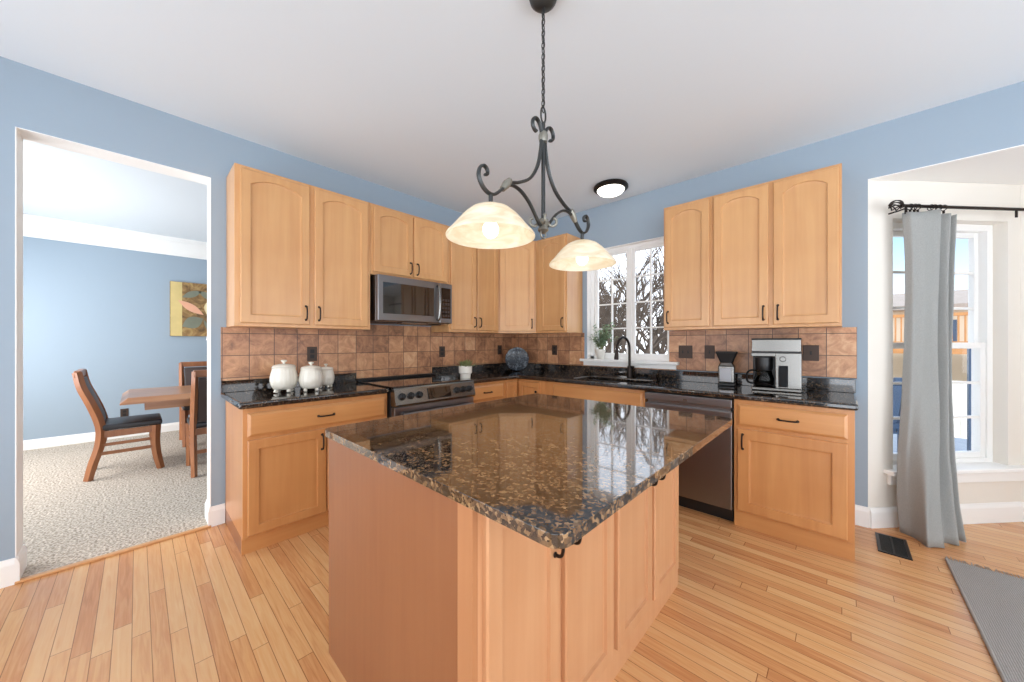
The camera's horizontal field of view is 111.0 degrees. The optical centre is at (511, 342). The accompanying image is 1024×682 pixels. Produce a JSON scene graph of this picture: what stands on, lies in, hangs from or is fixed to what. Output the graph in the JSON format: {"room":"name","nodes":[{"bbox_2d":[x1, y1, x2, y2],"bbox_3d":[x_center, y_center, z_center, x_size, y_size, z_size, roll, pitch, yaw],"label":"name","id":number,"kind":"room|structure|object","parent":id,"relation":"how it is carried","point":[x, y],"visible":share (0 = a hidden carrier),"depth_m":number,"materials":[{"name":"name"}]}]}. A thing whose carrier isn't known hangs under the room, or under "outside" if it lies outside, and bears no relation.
{"room":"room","nodes":[
{"label":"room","id":0,"kind":"room"},
{"bbox_2d":[23,236,206,440],"bbox_3d":[-4.158,-0.106,5.798,0.140,2.743,6.300,0,0,43],"label":"wall","id":1,"kind":"structure","parent":0,"point":[103,311],"depth_m":4.48,"materials":[{"name":"blue paint"}]},
{"bbox_2d":[23,422,178,450],"bbox_3d":[-4.136,1.196,5.708,0.016,0.115,6.200,0,0,43],"label":"baseboard","id":2,"kind":"structure","parent":1,"relation":"attached to","point":[32,444],"depth_m":4.33,"materials":[{"name":"white paint"}]},
{"bbox_2d":[23,213,206,259],"bbox_3d":[-4.105,-1.356,5.679,0.100,0.242,6.200,0,0,43],"label":"trim","id":3,"kind":"structure","parent":1,"relation":"attached to","point":[35,226],"depth_m":4.52,"materials":[{"name":"white paint"}]},
{"bbox_2d":[120,408,128,416],"bbox_3d":[-5.127,0.933,4.657,0.008,0.116,0.074,0,0,43],"label":"wall plate","id":4,"kind":"object","parent":1,"relation":"attached to","point":[123,412],"visible":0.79,"depth_m":4.65,"materials":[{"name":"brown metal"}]},
{"bbox_2d":[170,281,206,335],"bbox_3d":[-4.609,-0.478,5.187,0.037,0.775,0.620,0,0,43],"label":"canvas art","id":5,"kind":"object","parent":1,"relation":"attached to","point":[188,301],"visible":0.72,"depth_m":5.09,"materials":[{"name":"gold paint"}]},
{"bbox_2d":[0,56,462,560],"bbox_3d":[-1.749,-0.106,2.884,0.158,2.743,5.350,0,0,43],"label":"wall","id":6,"kind":"structure","parent":0,"point":[33,99],"depth_m":2.15,"materials":[{"name":"blue paint"}]},
{"bbox_2d":[0,544,26,588],"bbox_3d":[-3.119,1.198,1.425,0.190,0.135,1.347,0,0,43],"label":"baseboard","id":7,"kind":"structure","parent":6,"relation":"attached to","point":[12,570],"depth_m":1.84,"materials":[{"name":"white paint"}]},
{"bbox_2d":[15,127,210,557],"bbox_3d":[-2.399,0.065,2.191,0.160,2.400,0.787,0,0,43],"label":"trim","id":8,"kind":"structure","parent":6,"relation":"attached to","point":[21,134],"depth_m":1.93,"materials":[{"name":"white paint"}]},
{"bbox_2d":[205,499,224,526],"bbox_3d":[-2.110,1.198,2.499,0.190,0.135,0.090,0,0,43],"label":"baseboard opening","id":9,"kind":"structure","parent":6,"relation":"attached to","point":[214,515],"depth_m":2.44,"materials":[{"name":"white paint"}]},
{"bbox_2d":[226,163,369,329],"bbox_3d":[-1.577,-0.635,2.686,0.362,1.056,0.897,0,0,43],"label":"upper cabinet","id":10,"kind":"object","parent":6,"relation":"attached to","point":[298,253],"visible":1,"depth_m":2.51,"materials":[{"name":"brown wood"}]},
{"bbox_2d":[221,325,514,393],"bbox_3d":[-1.000,0.100,3.559,0.010,0.530,3.020,0,0,43],"label":"backsplash","id":11,"kind":"structure","parent":6,"relation":"attached to","point":[381,350],"depth_m":3.16,"materials":[{"name":"brown tile"}]},
{"bbox_2d":[307,347,316,360],"bbox_3d":[-1.631,0.093,2.873,0.008,0.116,0.074,0,0,43],"label":"wall plate","id":12,"kind":"object","parent":11,"relation":"attached to","point":[311,351],"visible":1,"depth_m":2.87,"materials":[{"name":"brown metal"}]},
{"bbox_2d":[439,346,444,356],"bbox_3d":[-0.754,0.100,3.806,0.008,0.116,0.074,0,0,43],"label":"wall plate","id":13,"kind":"object","parent":11,"relation":"attached to","point":[441,348],"visible":1,"depth_m":3.80,"materials":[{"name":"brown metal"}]},
{"bbox_2d":[498,345,501,354],"bbox_3d":[-0.154,0.093,4.445,0.008,0.116,0.074,0,0,43],"label":"wall plate","id":14,"kind":"object","parent":11,"relation":"attached to","point":[499,346],"visible":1,"depth_m":4.44,"materials":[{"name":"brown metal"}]},
{"bbox_2d":[370,203,447,283],"bbox_3d":[-0.996,-0.867,3.305,0.362,0.592,0.796,0,0,43],"label":"upper cabinet","id":15,"kind":"object","parent":6,"relation":"attached to","point":[404,245],"visible":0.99,"depth_m":3.16,"materials":[{"name":"brown wood"}]},
{"bbox_2d":[370,274,451,325],"bbox_3d":[-0.961,-0.367,3.274,0.435,0.396,0.757,0,0,43],"label":"microwave","id":16,"kind":"object","parent":6,"relation":"attached to","point":[394,300],"visible":0.99,"depth_m":3.10,"materials":[{"name":"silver metal"}]},
{"bbox_2d":[431,226,497,333],"bbox_3d":[-0.486,-0.635,3.848,0.362,1.056,0.691,0,0,43],"label":"upper cabinet","id":17,"kind":"object","parent":6,"relation":"attached to","point":[472,272],"visible":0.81,"depth_m":3.72,"materials":[{"name":"brown wood"}]},
{"bbox_2d":[0,0,1023,241],"bbox_3d":[-0.678,-1.508,2.667,9.500,0.060,6.100,0,0,43],"label":"ceiling","id":18,"kind":"structure","parent":0,"point":[409,97],"depth_m":1.96,"materials":[{"name":"white paint"}]},
{"bbox_2d":[446,0,615,270],"bbox_3d":[0.132,-0.926,1.489,0.320,1.102,0.930,0,0,43],"label":"pendant light","id":19,"kind":"object","parent":18,"relation":"hanging from","point":[485,225],"visible":1,"depth_m":1.44,"materials":[{"name":"grey metal"}]},
{"bbox_2d":[489,194,492,201],"bbox_3d":[-0.077,-0.487,1.267,0.044,0.102,0.043,0,0,43],"label":"socket","id":20,"kind":"object","parent":19,"relation":"attached to","point":[490,195],"depth_m":1.26,"materials":[{"name":"grey metal"}]},
{"bbox_2d":[594,179,627,197],"bbox_3d":[0.932,-1.432,3.322,0.316,0.090,0.316,0,0,43],"label":"flush ceiling light","id":21,"kind":"object","parent":18,"relation":"attached to","point":[608,188],"visible":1,"depth_m":3.24,"materials":[{"name":"white glass"}]},
{"bbox_2d":[0,427,1023,681],"bbox_3d":[-0.781,1.284,2.558,9.500,0.062,6.200,0,0,43],"label":"floor","id":22,"kind":"structure","parent":0,"point":[746,605],"depth_m":1.73,"materials":[{"name":"brown wood"}]},
{"bbox_2d":[14,525,210,583],"bbox_3d":[-2.338,1.258,2.133,0.034,0.014,0.787,0,0,43],"label":"threshold","id":23,"kind":"object","parent":22,"relation":"on","point":[90,560],"visible":1,"depth_m":2.07,"materials":[{"name":"brown wood"}]},
{"bbox_2d":[72,369,164,481],"bbox_3d":[-3.839,0.756,3.464,0.478,1.004,0.588,0,0,43],"label":"dining chair","id":24,"kind":"object","parent":22,"relation":"on","point":[105,427],"visible":1,"depth_m":3.31,"materials":[{"name":"brown wood"}]},
{"bbox_2d":[120,385,190,409],"bbox_3d":[-3.193,0.885,4.343,1.000,0.735,2.180,0,0,43],"label":"dining table","id":25,"kind":"object","parent":22,"relation":"on","point":[174,396],"visible":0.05,"depth_m":3.51,"materials":[{"name":"brown wood"}]},
{"bbox_2d":[179,361,206,446],"bbox_3d":[-3.971,0.756,4.552,0.588,1.004,0.478,0,0,43],"label":"dining chair","id":26,"kind":"object","parent":22,"relation":"on","point":[184,373],"visible":0.37,"depth_m":4.54,"materials":[{"name":"brown wood"}]},
{"bbox_2d":[185,370,206,477],"bbox_3d":[-2.959,0.756,3.560,0.588,1.004,0.478,0,0,43],"label":"dining chair","id":27,"kind":"object","parent":22,"relation":"on","point":[198,398],"visible":0.45,"depth_m":3.30,"materials":[{"name":"brown wood"}]},
{"bbox_2d":[225,393,386,555],"bbox_3d":[-1.469,0.828,2.579,0.644,0.874,0.901,0,0,43],"label":"base cabinet","id":28,"kind":"object","parent":22,"relation":"on","point":[277,457],"visible":0.73,"depth_m":2.24,"materials":[{"name":"brown wood"}]},
{"bbox_2d":[221,373,388,409],"bbox_3d":[-1.483,0.329,2.579,0.625,0.120,0.930,0,0,43],"label":"countertop","id":29,"kind":"structure","parent":28,"relation":"on","point":[249,393],"depth_m":2.47,"materials":[{"name":"black stone"}]},
{"bbox_2d":[269,360,297,392],"bbox_3d":[-1.607,0.235,2.481,0.167,0.230,0.167,0,0,26],"label":"canister","id":30,"kind":"object","parent":29,"relation":"on","point":[283,376],"visible":1,"depth_m":2.42,"materials":[{"name":"beige ceramic"}]},
{"bbox_2d":[298,362,322,391],"bbox_3d":[-1.455,0.245,2.549,0.155,0.211,0.155,0,0,15],"label":"canister","id":31,"kind":"object","parent":29,"relation":"on","point":[310,376],"visible":1,"depth_m":2.49,"materials":[{"name":"beige ceramic"}]},
{"bbox_2d":[320,364,334,387],"bbox_3d":[-1.448,0.256,2.738,0.121,0.186,0.121,0,0,37],"label":"canister","id":32,"kind":"object","parent":29,"relation":"on","point":[328,373],"visible":0.77,"depth_m":2.70,"materials":[{"name":"beige ceramic"}]},
{"bbox_2d":[356,373,474,417],"bbox_3d":[-0.849,0.792,3.168,0.741,0.945,0.793,0,0,43],"label":"range","id":33,"kind":"object","parent":22,"relation":"on","point":[412,393],"visible":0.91,"depth_m":2.95,"materials":[{"name":"silver metal"}]},
{"bbox_2d":[387,390,391,417],"bbox_3d":[-0.890,0.771,3.207,0.628,0.808,0.785,0,0,43],"label":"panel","id":34,"kind":"object","parent":33,"relation":"in","point":[389,395],"depth_m":2.72,"materials":[{"name":"black metal"}]},
{"bbox_2d":[356,375,472,389],"bbox_3d":[-0.874,0.353,3.192,0.673,0.027,0.793,0,0,43],"label":"cooktop","id":35,"kind":"object","parent":33,"relation":"in","point":[399,382],"depth_m":3.07,"materials":[{"name":"black glass"}]},
{"bbox_2d":[473,380,503,402],"bbox_3d":[-0.442,0.828,3.672,0.644,0.874,0.488,0,0,43],"label":"base cabinet","id":36,"kind":"object","parent":22,"relation":"on","point":[494,390],"visible":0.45,"depth_m":3.49,"materials":[{"name":"brown wood"}]},
{"bbox_2d":[329,439,678,681],"bbox_3d":[0.078,0.822,1.615,0.959,0.886,1.399,0,0,43],"label":"kitchen island","id":37,"kind":"object","parent":22,"relation":"on","point":[425,586],"visible":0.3,"depth_m":1.07,"materials":[{"name":"brown wood"}]},
{"bbox_2d":[325,393,731,548],"bbox_3d":[0.127,0.365,1.534,1.180,0.028,1.374,0,0,43],"label":"island countertop","id":38,"kind":"structure","parent":37,"relation":"on","point":[550,470],"depth_m":1.14,"materials":[{"name":"brown stone"}]},
{"bbox_2d":[504,379,545,397],"bbox_3d":[0.117,0.828,4.031,0.968,0.874,0.799,0,0,43],"label":"base cabinet","id":39,"kind":"object","parent":22,"relation":"on","point":[512,387],"visible":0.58,"depth_m":3.70,"materials":[{"name":"brown wood"}]},
{"bbox_2d":[432,363,857,410],"bbox_3d":[0.771,0.324,3.080,3.225,0.130,1.292,0,0,43],"label":"countertop","id":40,"kind":"structure","parent":39,"relation":"on","point":[841,394],"depth_m":3.02,"materials":[{"name":"black stone"}]},
{"bbox_2d":[454,359,476,378],"bbox_3d":[-0.448,0.255,3.480,0.226,0.192,0.246,0,0,28],"label":"potted succulent","id":41,"kind":"object","parent":40,"relation":"on","point":[465,368],"visible":1,"depth_m":3.42,"materials":[{"name":"white ceramic"}]},
{"bbox_2d":[459,365,471,378],"bbox_3d":[-0.459,0.289,3.470,0.132,0.122,0.132,0,0,43],"label":"pot","id":42,"kind":"object","parent":41,"relation":"on","point":[465,371],"depth_m":3.42,"materials":[{"name":"white ceramic"}]},
{"bbox_2d":[505,347,528,370],"bbox_3d":[0.061,0.204,4.318,0.290,0.293,0.109,0,0,-2],"label":"decorative plate","id":43,"kind":"object","parent":40,"relation":"on","point":[516,358],"visible":1,"depth_m":4.30,"materials":[{"name":"blue ceramic"}]},
{"bbox_2d":[589,379,644,383],"bbox_3d":[0.978,0.497,3.365,0.714,0.216,0.409,0,0,43],"label":"sink","id":44,"kind":"object","parent":40,"relation":"in","point":[589,379],"visible":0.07,"depth_m":3.55,"materials":[{"name":"black"}]},
{"bbox_2d":[614,336,633,377],"bbox_3d":[1.100,0.145,3.429,0.250,0.412,0.096,0,0,-35],"label":"kitchen faucet","id":45,"kind":"object","parent":40,"relation":"on","point":[616,356],"visible":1,"depth_m":3.48,"materials":[{"name":"black metal"}]},
{"bbox_2d":[627,366,631,377],"bbox_3d":[1.168,0.290,3.501,0.056,0.120,0.056,0,0,-35],"label":"faucet","id":46,"kind":"object","parent":45,"relation":"on","point":[629,369],"depth_m":3.48,"materials":[{"name":"black metal"}]},
{"bbox_2d":[715,351,737,385],"bbox_3d":[1.757,0.212,2.880,0.151,0.277,0.126,0,0,35],"label":"coffee grinder","id":47,"kind":"object","parent":40,"relation":"on","point":[726,368],"visible":1,"depth_m":2.84,"materials":[{"name":"black plastic"}]},
{"bbox_2d":[745,338,827,392],"bbox_3d":[2.008,0.160,2.588,0.474,0.381,0.260,0,0,40],"label":"coffee maker","id":48,"kind":"object","parent":40,"relation":"on","point":[777,362],"visible":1,"depth_m":2.52,"materials":[{"name":"silver metal"}]},
{"bbox_2d":[755,357,772,370],"bbox_3d":[1.879,0.158,2.626,0.112,0.099,0.112,0,0,40],"label":"basket","id":49,"kind":"object","parent":48,"relation":"on","point":[761,363],"depth_m":2.58,"materials":[{"name":"black plastic"}]},
{"bbox_2d":[546,379,646,406],"bbox_3d":[0.895,0.828,3.406,1.018,0.874,0.644,0,0,43],"label":"base cabinet","id":50,"kind":"object","parent":22,"relation":"on","point":[596,393],"visible":0.02,"depth_m":3.14,"materials":[{"name":"brown wood"}]},
{"bbox_2d":[645,391,733,521],"bbox_3d":[1.494,0.829,2.846,0.608,0.872,0.604,0,0,43],"label":"dishwasher","id":51,"kind":"object","parent":22,"relation":"on","point":[706,478],"visible":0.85,"depth_m":2.54,"materials":[{"name":"silver metal"}]},
{"bbox_2d":[734,399,854,560],"bbox_3d":[1.938,0.828,2.427,0.600,0.874,0.644,0,0,43],"label":"base cabinet","id":52,"kind":"object","parent":22,"relation":"on","point":[794,465],"visible":0.98,"depth_m":2.20,"materials":[{"name":"brown wood"}]},
{"bbox_2d":[875,532,912,560],"bbox_3d":[2.366,1.262,2.188,0.140,0.006,0.284,0,0,43],"label":"floor vent","id":53,"kind":"object","parent":22,"relation":"in","point":[887,544],"visible":1,"depth_m":2.17,"materials":[{"name":"black plastic"}]},
{"bbox_2d":[945,556,1023,681],"bbox_3d":[2.341,1.258,0.757,1.510,0.014,2.248,0,0,43],"label":"area rug","id":54,"kind":"object","parent":22,"relation":"on","point":[994,600],"visible":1,"depth_m":1.65,"materials":[{"name":"grey fabric"}]},
{"bbox_2d":[530,81,1023,506],"bbox_3d":[2.130,-0.106,2.808,5.600,2.743,0.150,0,0,43],"label":"wall","id":55,"kind":"structure","parent":0,"point":[993,120],"depth_m":2.45,"materials":[{"name":"blue paint"}]},
{"bbox_2d":[483,241,547,333],"bbox_3d":[0.054,-0.635,4.236,0.619,1.056,0.610,0,0,43],"label":"upper cabinet","id":56,"kind":"object","parent":55,"relation":"attached to","point":[516,265],"visible":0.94,"depth_m":4.01,"materials":[{"name":"brown wood"}]},
{"bbox_2d":[536,233,581,333],"bbox_3d":[0.514,-0.635,3.973,0.426,1.056,0.362,0,0,43],"label":"upper cabinet","id":57,"kind":"object","parent":55,"relation":"attached to","point":[558,292],"visible":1,"depth_m":3.87,"materials":[{"name":"brown wood"}]},
{"bbox_2d":[587,236,663,358],"bbox_3d":[1.210,-0.415,3.670,0.886,1.191,0.150,0,0,43],"label":"trim","id":58,"kind":"structure","parent":55,"relation":"attached to","point":[662,237],"depth_m":3.93,"materials":[{"name":"white paint"}]},
{"bbox_2d":[580,358,678,369],"bbox_3d":[1.175,0.216,3.611,1.040,0.072,0.137,0,0,43],"label":"trim","id":59,"kind":"structure","parent":55,"relation":"attached to","point":[594,362],"depth_m":3.52,"materials":[{"name":"white paint"}]},
{"bbox_2d":[589,322,616,358],"bbox_3d":[0.981,-0.020,3.766,0.336,0.400,0.175,0,0,43],"label":"plant","id":60,"kind":"object","parent":59,"relation":"on","point":[601,342],"visible":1,"depth_m":3.76,"materials":[{"name":"green plant"}]},
{"bbox_2d":[591,239,668,360],"bbox_3d":[1.232,-0.415,3.693,0.884,1.191,0.070,0,0,43],"label":"window","id":61,"kind":"structure","parent":55,"relation":"in","point":[630,251],"depth_m":3.66,"materials":[{"name":"white paint"}]},
{"bbox_2d":[515,327,856,378],"bbox_3d":[1.216,0.129,3.557,3.243,0.472,0.010,0,0,43],"label":"backsplash","id":62,"kind":"structure","parent":55,"relation":"attached to","point":[837,346],"depth_m":2.97,"materials":[{"name":"brown tile"}]},
{"bbox_2d":[552,345,556,354],"bbox_3d":[0.508,0.090,4.208,0.074,0.116,0.008,0,0,43],"label":"wall plate","id":63,"kind":"object","parent":62,"relation":"attached to","point":[554,347],"visible":1,"depth_m":4.20,"materials":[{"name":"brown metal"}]},
{"bbox_2d":[679,345,692,357],"bbox_3d":[1.576,0.085,3.201,0.118,0.116,0.014,0,0,43],"label":"wall plate","id":64,"kind":"object","parent":62,"relation":"attached to","point":[685,351],"visible":1,"depth_m":3.20,"materials":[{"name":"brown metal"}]},
{"bbox_2d":[705,345,714,358],"bbox_3d":[1.720,0.083,3.066,0.080,0.116,0.014,0,0,43],"label":"wall plate","id":65,"kind":"object","parent":62,"relation":"attached to","point":[709,349],"visible":1,"depth_m":3.06,"materials":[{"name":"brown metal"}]},
{"bbox_2d":[803,345,818,360],"bbox_3d":[2.211,0.078,2.605,0.092,0.116,0.014,0,0,43],"label":"wall plate","id":66,"kind":"object","parent":62,"relation":"attached to","point":[810,352],"visible":1,"depth_m":2.60,"materials":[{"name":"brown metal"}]},
{"bbox_2d":[664,196,716,330],"bbox_3d":[1.537,-0.635,3.013,0.374,1.056,0.362,0,0,43],"label":"upper cabinet","id":67,"kind":"object","parent":55,"relation":"attached to","point":[687,226],"visible":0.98,"depth_m":2.91,"materials":[{"name":"brown wood"}]},
{"bbox_2d":[712,163,841,329],"bbox_3d":[1.948,-0.635,2.627,0.751,1.056,0.362,0,0,43],"label":"upper cabinet","id":68,"kind":"object","parent":55,"relation":"attached to","point":[777,244],"visible":1,"depth_m":2.49,"materials":[{"name":"brown wood"}]},
{"bbox_2d":[855,505,869,527],"bbox_3d":[2.411,1.198,2.430,0.079,0.135,0.016,0,0,43],"label":"baseboard","id":69,"kind":"structure","parent":55,"relation":"attached to","point":[862,514],"depth_m":2.42,"materials":[{"name":"white paint"}]},
{"bbox_2d":[868,144,1023,180],"bbox_3d":[3.334,-1.117,1.683,2.303,0.006,0.161,0,0,43],"label":"trim","id":70,"kind":"structure","parent":55,"relation":"attached to","point":[1016,150],"depth_m":2.20,"materials":[{"name":"white paint"}]},
{"bbox_2d":[897,209,966,547],"bbox_3d":[2.757,0.195,2.276,0.427,2.129,0.216,0,0,-6],"label":"curtain","id":71,"kind":"object","parent":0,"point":[928,504],"visible":1,"depth_m":2.30,"materials":[{"name":"grey fabric"}]},
{"bbox_2d":[868,180,1019,507],"bbox_3d":[3.044,0.072,2.544,1.223,2.385,0.170,0,0,-4],"label":"wall","id":72,"kind":"structure","parent":0,"point":[1006,228],"depth_m":2.46,"materials":[{"name":"beige paint"}]},
{"bbox_2d":[893,222,992,464],"bbox_3d":[3.062,0.006,2.575,0.890,1.727,0.091,0,0,-4],"label":"window","id":73,"kind":"structure","parent":72,"relation":"in","point":[980,237],"depth_m":2.58,"materials":[{"name":"white paint"}]},
{"bbox_2d":[869,502,1022,527],"bbox_3d":[3.028,1.198,2.448,1.170,0.135,0.016,0,0,-4],"label":"baseboard","id":74,"kind":"structure","parent":72,"relation":"attached to","point":[997,512],"depth_m":2.46,"materials":[{"name":"white paint"}]},
{"bbox_2d":[884,462,1023,484],"bbox_3d":[3.092,0.922,2.482,1.076,0.105,0.160,0,0,-4],"label":"trim","id":75,"kind":"structure","parent":72,"relation":"attached to","point":[967,472],"depth_m":2.45,"materials":[{"name":"white paint"}]},
{"bbox_2d":[888,200,1023,217],"bbox_3d":[3.696,-0.894,2.059,2.431,0.091,0.560,0,0,24],"label":"curtain rod","id":76,"kind":"object","parent":72,"relation":"attached to","point":[906,206],"visible":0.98,"depth_m":2.34,"materials":[{"name":"black metal"}]},
{"bbox_2d":[904,154,1023,184],"bbox_3d":[3.715,-1.148,2.015,2.203,0.054,0.865,0,0,43],"label":"ceiling","id":77,"kind":"structure","parent":0,"point":[1010,170],"depth_m":2.35,"materials":[{"name":"white paint"}]},
{"bbox_2d":[1020,184,1023,501],"bbox_3d":[4.212,0.072,2.039,1.510,2.385,0.150,0,0,43],"label":"wall","id":78,"kind":"structure","parent":0,"point":[1022,185],"depth_m":2.49,"materials":[{"name":"beige paint"}]},
{"label":"outside","id":79,"kind":"structure","parent":0,"visible":0},
{"bbox_2d":[893,434,966,452],"bbox_3d":[5.645,1.540,4.068,7.000,0.150,3.600,0,0,43],"label":"deck","id":80,"kind":"object","parent":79,"point":[960,443],"visible":0.12,"depth_m":5.06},
{"bbox_2d":[893,377,901,451],"bbox_3d":[4.657,0.935,4.377,0.700,1.059,0.749,0,0,23],"label":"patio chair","id":81,"kind":"object","parent":80,"relation":"on","point":[897,389],"visible":0.09,"depth_m":4.12,"materials":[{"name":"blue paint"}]},
{"bbox_2d":[967,349,970,450],"bbox_3d":[4.731,0.755,3.596,0.140,1.420,0.140,0,0,43],"label":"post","id":82,"kind":"object","parent":80,"relation":"on","point":[968,350],"visible":0.02,"depth_m":3.60,"materials":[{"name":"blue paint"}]},
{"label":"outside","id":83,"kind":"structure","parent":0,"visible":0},
{"bbox_3d":[24.663,2.815,23.591,90.000,0.100,58.700,0,0,43],"label":"ground","id":84,"kind":"structure","parent":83,"visible":0},
{"bbox_2d":[599,276,652,352],"bbox_3d":[3.044,-0.027,10.911,2.594,5.608,2.918,0,0,-21],"label":"bare tree","id":85,"kind":"object","parent":84,"relation":"on","point":[607,348],"visible":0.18,"depth_m":10.69,"materials":[{"name":"grey plant"}]},
{"bbox_2d":[599,304,659,352],"bbox_3d":[3.966,0.554,11.608,4.183,4.439,2.654,0,0,43],"label":"bare tree","id":86,"kind":"object","parent":84,"relation":"on","point":[646,347],"visible":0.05,"depth_m":11.63,"materials":[{"name":"grey plant"}]},
{"bbox_2d":[599,247,663,352],"bbox_3d":[2.621,0.133,8.936,2.810,5.281,4.513,0,0,43],"label":"bare tree","id":87,"kind":"object","parent":84,"relation":"on","point":[655,266],"visible":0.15,"depth_m":8.96,"materials":[{"name":"grey plant"}]},
{"bbox_2d":[599,247,666,353],"bbox_3d":[2.189,0.355,7.766,3.557,4.833,2.664,0,0,43],"label":"bare tree","id":88,"kind":"object","parent":84,"relation":"on","point":[661,337],"visible":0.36,"depth_m":7.33,"materials":[{"name":"grey plant"}]},
{"bbox_2d":[599,247,666,353],"bbox_3d":[3.743,-0.126,8.839,2.364,5.819,4.284,0,0,43],"label":"bare tree","id":89,"kind":"object","parent":84,"relation":"on","point":[659,319],"visible":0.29,"depth_m":8.64,"materials":[{"name":"grey plant"}]},
{"bbox_2d":[599,250,666,353],"bbox_3d":[3.248,-0.005,8.411,3.986,5.550,2.752,0,0,15],"label":"bare tree","id":90,"kind":"object","parent":84,"relation":"on","point":[639,345],"visible":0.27,"depth_m":8.36,"materials":[{"name":"grey plant"}]},
{"bbox_2d":[642,278,666,346],"bbox_3d":[5.442,0.059,10.030,2.923,5.421,2.879,0,0,-15],"label":"bare tree","id":91,"kind":"object","parent":84,"relation":"on","point":[654,278],"visible":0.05,"depth_m":10.55,"materials":[{"name":"grey plant"}]},
{"bbox_2d":[893,380,966,438],"bbox_3d":[10.344,1.740,7.612,6.120,2.050,0.120,0,0,43],"label":"vinyl fence","id":92,"kind":"object","parent":84,"relation":"on","point":[959,391],"visible":0.02,"depth_m":7.90,"materials":[{"name":"white plastic"}]},
{"bbox_2d":[893,289,967,380],"bbox_3d":[18.809,0.265,15.165,9.800,5.000,8.000,0,0,43],"label":"house","id":93,"kind":"structure","parent":84,"relation":"on","point":[959,361],"depth_m":13.19,"materials":[{"name":"beige"}]},
{"bbox_2d":[893,312,967,353],"bbox_3d":[14.884,0.890,11.716,6.000,3.750,2.600,0,0,43],"label":"deck","id":94,"kind":"object","parent":84,"relation":"on","point":[958,314],"visible":0.16,"depth_m":10.95,"materials":[{"name":"brown wood"}]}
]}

